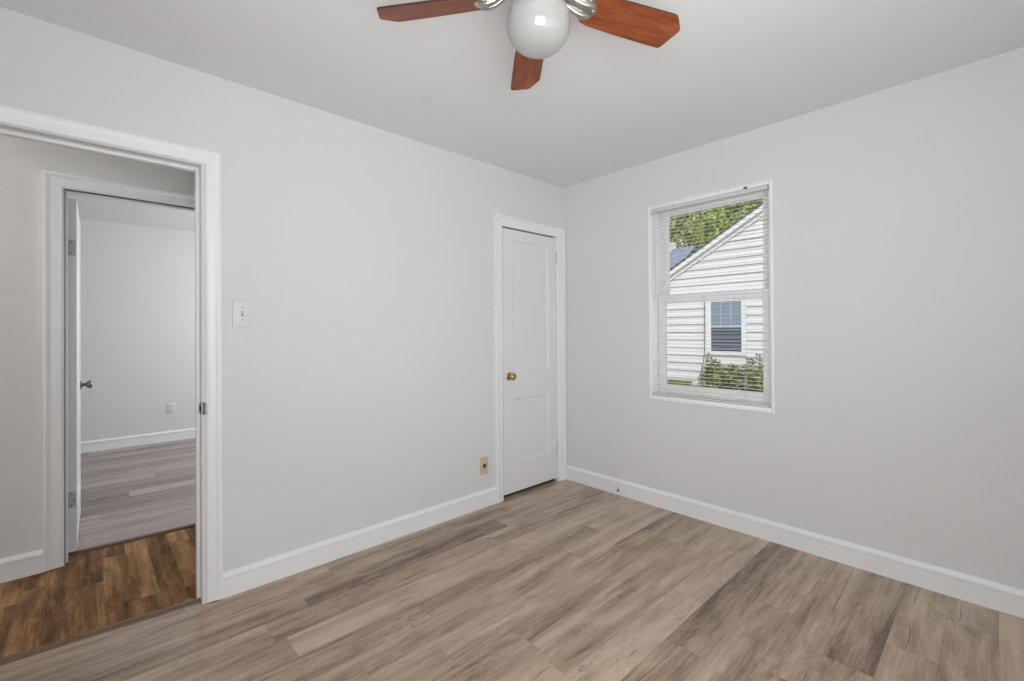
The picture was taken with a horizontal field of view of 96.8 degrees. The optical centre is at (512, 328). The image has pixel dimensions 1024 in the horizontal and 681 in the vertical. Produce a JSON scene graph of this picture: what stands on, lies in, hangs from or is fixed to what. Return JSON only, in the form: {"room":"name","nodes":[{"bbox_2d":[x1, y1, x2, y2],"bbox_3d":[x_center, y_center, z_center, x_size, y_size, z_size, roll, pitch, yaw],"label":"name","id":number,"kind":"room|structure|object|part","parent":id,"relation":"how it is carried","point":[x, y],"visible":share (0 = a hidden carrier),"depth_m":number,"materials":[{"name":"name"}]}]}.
{"room":"empty bedroom","nodes":[
{"label":"empty bedroom","id":0,"kind":"room"},
{"bbox_2d":[0,135,194,565],"bbox_3d":[-1.997,0.549,2.878,5.160,3.440,0.110,0,0,-43],"label":"wall","id":1,"kind":"structure","parent":0,"point":[22,162],"depth_m":2.33,"materials":[{"name":"paint"}]},
{"bbox_2d":[0,549,42,582],"bbox_3d":[-3.141,1.212,1.715,1.900,0.117,0.020,0,0,-43],"label":"baseboard","id":2,"kind":"structure","parent":1,"relation":"attached to","point":[15,567],"depth_m":2.31,"materials":[{"name":"white wood"}]},
{"bbox_2d":[68,198,92,552],"bbox_3d":[-2.719,0.264,2.819,0.159,1.975,0.761,0,0,-42],"label":"door","id":3,"kind":"structure","parent":1,"relation":"in","point":[75,384],"depth_m":2.55,"materials":[{"name":"wood"}]},
{"bbox_3d":[-2.897,0.382,3.086,0.062,0.062,0.062,0,0,-42],"label":"knob","id":4,"kind":"part","parent":3,"relation":"part of","materials":[{"name":"metal"}]},
{"bbox_2d":[42,170,194,571],"bbox_3d":[-2.158,0.219,2.732,0.927,2.092,0.157,0,0,-43],"label":"trim","id":5,"kind":"structure","parent":1,"relation":"attached to","point":[53,183],"depth_m":2.40,"materials":[{"name":"white wood"}]},
{"bbox_2d":[68,523,195,556],"bbox_3d":[-2.208,1.264,2.788,0.765,0.012,0.050,0,0,-41],"label":"threshold","id":6,"kind":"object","parent":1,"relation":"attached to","point":[86,550],"depth_m":2.71,"materials":[{"name":"brown wood"}]},
{"bbox_2d":[79,218,194,441],"bbox_3d":[-4.094,0.074,5.153,4.600,2.440,0.100,0,0,-43],"label":"wall","id":7,"kind":"structure","parent":0,"point":[137,282],"depth_m":5.02,"materials":[{"name":"white paint"}]},
{"bbox_2d":[81,428,194,452],"bbox_3d":[-4.046,1.235,5.104,4.400,0.117,0.020,0,0,-43],"label":"baseboard","id":8,"kind":"structure","parent":7,"relation":"attached to","point":[150,438],"depth_m":5.00,"materials":[{"name":"white wood"}]},
{"bbox_2d":[167,402,174,412],"bbox_3d":[-3.929,0.915,5.224,0.074,0.118,0.008,0,0,-43],"label":"power outlet","id":9,"kind":"object","parent":7,"relation":"attached to","point":[170,406],"visible":1,"depth_m":5.22,"materials":[{"name":"white plastic"}]},
{"bbox_2d":[0,7,563,604],"bbox_3d":[-1.425,0.541,2.147,5.000,3.440,0.110,0,0,-43],"label":"wall","id":10,"kind":"structure","parent":0,"point":[358,393],"depth_m":2.45,"materials":[{"name":"white paint"}]},
{"bbox_2d":[0,598,200,665],"bbox_3d":[-1.745,1.256,1.869,0.767,0.012,0.050,0,0,-39],"label":"threshold","id":11,"kind":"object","parent":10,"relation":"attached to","point":[53,645],"depth_m":1.87,"materials":[{"name":"brown wood"}]},
{"bbox_2d":[0,104,222,602],"bbox_3d":[-1.742,0.217,1.855,0.926,2.082,0.157,0,0,-43],"label":"trim","id":12,"kind":"structure","parent":10,"relation":"attached to","point":[212,407],"depth_m":2.09,"materials":[{"name":"wood"}]},
{"bbox_3d":[-1.425,0.368,2.086,0.061,0.059,0.006,-1,0,34],"label":"strike plate","id":13,"kind":"part","parent":12,"relation":"part of","materials":[{"name":"metal"}]},
{"bbox_2d":[232,300,251,326],"bbox_3d":[-1.298,-0.071,2.183,0.083,0.129,0.022,0,0,-43],"label":"light switch","id":14,"kind":"object","parent":10,"relation":"attached to","point":[241,309],"visible":1,"depth_m":2.18,"materials":[{"name":"white plastic"}]},
{"bbox_2d":[222,487,497,598],"bbox_3d":[-0.734,1.201,2.696,1.698,0.117,0.020,0,0,-43],"label":"baseboard","id":15,"kind":"structure","parent":10,"relation":"attached to","point":[253,575],"depth_m":2.51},
{"bbox_2d":[480,456,487,474],"bbox_3d":[-0.201,0.969,3.203,0.072,0.120,0.010,0,0,-43],"label":"wall jack","id":16,"kind":"object","parent":10,"relation":"attached to","point":[483,461],"visible":1,"depth_m":3.20,"materials":[{"name":"beige plastic"}]},
{"bbox_2d":[502,228,558,494],"bbox_3d":[0.158,0.243,3.538,0.599,1.971,0.097,0,0,-43],"label":"door","id":17,"kind":"structure","parent":10,"relation":"in","point":[529,261],"depth_m":3.54,"materials":[{"name":"white wood"}]},
{"bbox_3d":[-0.007,0.357,3.359,0.062,0.062,0.062,0,0,-43],"label":"knob","id":18,"kind":"part","parent":17,"relation":"part of","materials":[{"name":"gold metal"}]},
{"bbox_2d":[494,214,566,502],"bbox_3d":[0.123,0.215,3.579,0.768,2.088,0.134,0,0,-43],"label":"trim","id":19,"kind":"structure","parent":10,"relation":"attached to","point":[500,221],"depth_m":3.57,"materials":[{"name":"white wood"}]},
{"bbox_2d":[0,438,1023,680],"bbox_3d":[-1.628,1.294,2.366,5.000,0.060,7.320,0,0,-43],"label":"floor","id":20,"kind":"structure","parent":0,"point":[564,580],"depth_m":2.03,"materials":[{"name":"grey wood"}]},
{"bbox_2d":[0,0,1023,231],"bbox_3d":[-1.145,-1.236,2.914,3.860,0.120,7.420,0,0,-43],"label":"ceiling","id":21,"kind":"structure","parent":0,"point":[604,103],"depth_m":2.03,"materials":[{"name":"paint"}]},
{"bbox_2d":[377,0,679,89],"bbox_3d":[0.098,-1.016,1.341,1.008,0.353,0.972,0,0,-43],"label":"ceiling fan","id":22,"kind":"object","parent":21,"relation":"hanging from","point":[537,30],"visible":1,"depth_m":1.44,"materials":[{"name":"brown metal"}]},
{"bbox_3d":[-0.260,-1.019,1.450,0.372,0.006,0.124,1,17,12],"label":"blade","id":23,"kind":"part","parent":22,"relation":"part of","materials":[{"name":"brown wood"}]},
{"bbox_3d":[-0.051,-1.021,1.406,0.142,0.048,0.076,1,17,12],"label":"blade arm","id":24,"kind":"part","parent":22,"relation":"part of","materials":[{"name":"silver metal"}]},
{"bbox_3d":[0.059,-1.008,1.724,0.124,0.006,0.372,-17,0,-3],"label":"blade","id":25,"kind":"part","parent":22,"relation":"part of","materials":[{"name":"brown wood"}]},
{"bbox_3d":[0.078,-0.917,1.381,0.194,0.155,0.194,0,0,-43],"label":"glass globe","id":26,"kind":"part","parent":22,"relation":"part of","materials":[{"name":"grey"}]},
{"bbox_3d":[0.198,-1.022,1.432,0.142,0.048,0.076,-1,-17,-22],"label":"blade arm","id":27,"kind":"part","parent":22,"relation":"part of","materials":[{"name":"silver metal"}]},
{"bbox_3d":[0.396,-1.020,1.511,0.372,0.006,0.124,-1,-17,-22],"label":"blade","id":28,"kind":"part","parent":22,"relation":"part of","materials":[{"name":"brown wood"}]},
{"bbox_2d":[564,47,1023,589],"bbox_3d":[1.306,0.078,3.002,0.160,2.540,4.225,0,0,-43],"label":"wall","id":29,"kind":"structure","parent":0,"point":[896,426],"depth_m":2.36,"materials":[{"name":"white paint"}]},
{"bbox_2d":[648,179,774,412],"bbox_3d":[1.300,-0.186,2.996,0.157,1.370,0.806,0,0,-43],"label":"window","id":30,"kind":"structure","parent":29,"relation":"in","point":[656,334],"depth_m":3.01,"materials":[{"name":"white plastic"}]},
{"bbox_2d":[651,184,769,406],"bbox_3d":[1.253,-0.195,2.962,0.034,1.329,0.760,0,0,-43],"label":"blind","id":31,"kind":"object","parent":30,"relation":"attached to","point":[745,190],"visible":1,"depth_m":2.94,"materials":[{"name":"white plastic"}]},
{"bbox_3d":[1.067,-0.181,3.167,0.026,1.287,0.001,0,0,-43],"label":"ladder cord","id":32,"kind":"part","parent":31,"relation":"part of","materials":[{"name":"white fabric"}]},
{"bbox_3d":[1.247,-0.183,2.974,0.026,1.287,0.001,0,0,-43],"label":"ladder cord","id":33,"kind":"part","parent":31,"relation":"part of","materials":[{"name":"white fabric"}]},
{"bbox_3d":[1.252,-0.835,2.967,0.025,0.027,0.760,0,0,-43],"label":"head rail","id":34,"kind":"part","parent":31,"relation":"part of","materials":[{"name":"white plastic"}]},
{"bbox_3d":[1.260,0.462,2.961,0.022,0.014,0.760,0,0,-43],"label":"rail","id":35,"kind":"part","parent":31,"relation":"part of","materials":[{"name":"white plastic"}]},
{"bbox_3d":[1.424,-0.185,2.784,0.026,1.287,0.001,0,0,-43],"label":"ladder cord","id":36,"kind":"part","parent":31,"relation":"part of","materials":[{"name":"white fabric"}]},
{"bbox_3d":[1.301,0.114,2.978,0.028,0.695,0.737,0,0,-43],"label":"sash","id":37,"kind":"part","parent":30,"relation":"part of","materials":[{"name":"white plastic"}]},
{"bbox_3d":[1.322,-0.512,3.006,0.026,0.665,0.737,0,0,-43],"label":"sash","id":38,"kind":"part","parent":30,"relation":"part of","materials":[{"name":"white plastic"}]},
{"bbox_2d":[566,465,1023,618],"bbox_3d":[1.536,1.186,2.625,0.020,0.117,3.178,0,0,-43],"label":"baseboard","id":39,"kind":"structure","parent":29,"relation":"attached to","point":[1006,599],"depth_m":2.43,"materials":[{"name":"white wood"}]},
{"label":"outside","id":40,"kind":"structure","parent":0,"visible":0},
{"bbox_3d":[15.614,1.628,31.642,59.840,0.360,70.000,0,0,-43],"label":"ground","id":41,"kind":"structure","parent":40,"visible":0},
{"bbox_2d":[667,379,693,384],"bbox_3d":[3.312,1.384,11.569,2.441,0.077,1.831,0,0,-43],"label":"grass","id":42,"kind":"structure","parent":41,"relation":"on","point":[669,381],"depth_m":11.73,"materials":[{"name":"green plant"}]},
{"bbox_2d":[670,243,695,267],"bbox_3d":[8.107,-2.046,32.234,7.200,7.090,9.950,0,0,-43],"label":"house","id":43,"kind":"structure","parent":41,"relation":"on","point":[692,249],"depth_m":28.55,"materials":[{"name":"blue"}]},
{"bbox_2d":[691,381,702,385],"bbox_3d":[4.650,1.370,11.248,0.400,0.080,0.300,0,0,-43],"label":"concrete block","id":44,"kind":"object","parent":41,"relation":"on","point":[696,382],"visible":0.43,"depth_m":11.16,"materials":[{"name":"grey concrete"}]},
{"bbox_2d":[669,210,732,248],"bbox_3d":[18.077,-6.970,46.278,4.104,16.986,10.865,0,0,-43],"label":"tree","id":45,"kind":"object","parent":41,"relation":"on","point":[682,216],"visible":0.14,"depth_m":45.90,"materials":[{"name":"green plant"}]},
{"bbox_2d":[667,202,763,381],"bbox_3d":[9.730,-1.132,12.639,8.370,5.034,9.300,0,0,-43],"label":"house","id":46,"kind":"structure","parent":41,"relation":"on","point":[744,346],"depth_m":11.49,"materials":[{"name":"white"}]},
{"bbox_2d":[701,302,704,380],"bbox_3d":[4.931,0.337,11.785,0.027,2.130,0.117,0,0,-43],"label":"cable","id":47,"kind":"object","parent":46,"relation":"attached to","point":[704,302],"visible":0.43,"depth_m":11.75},
{"bbox_3d":[5.338,-0.366,11.383,0.004,0.635,0.750,0,0,-43],"label":"pane","id":48,"kind":"part","parent":46,"relation":"part of","materials":[{"name":"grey glass"}]},
{"bbox_3d":[5.342,0.264,11.380,0.004,0.625,0.750,0,0,-43],"label":"pane","id":49,"kind":"part","parent":46,"relation":"part of","materials":[{"name":"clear glass"}]},
{"bbox_2d":[686,199,762,246],"bbox_3d":[16.953,-6.060,34.798,3.938,15.058,10.335,0,0,-43],"label":"tree","id":50,"kind":"object","parent":41,"relation":"on","point":[736,214],"visible":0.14,"depth_m":35.04,"materials":[{"name":"green plant"}]},
{"bbox_2d":[698,352,762,391],"bbox_3d":[5.087,1.072,10.197,0.940,1.114,1.920,0,0,-43],"label":"shrub","id":51,"kind":"object","parent":41,"relation":"on","point":[750,371],"visible":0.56,"depth_m":10.17,"materials":[{"name":"green plant"}]}
]}

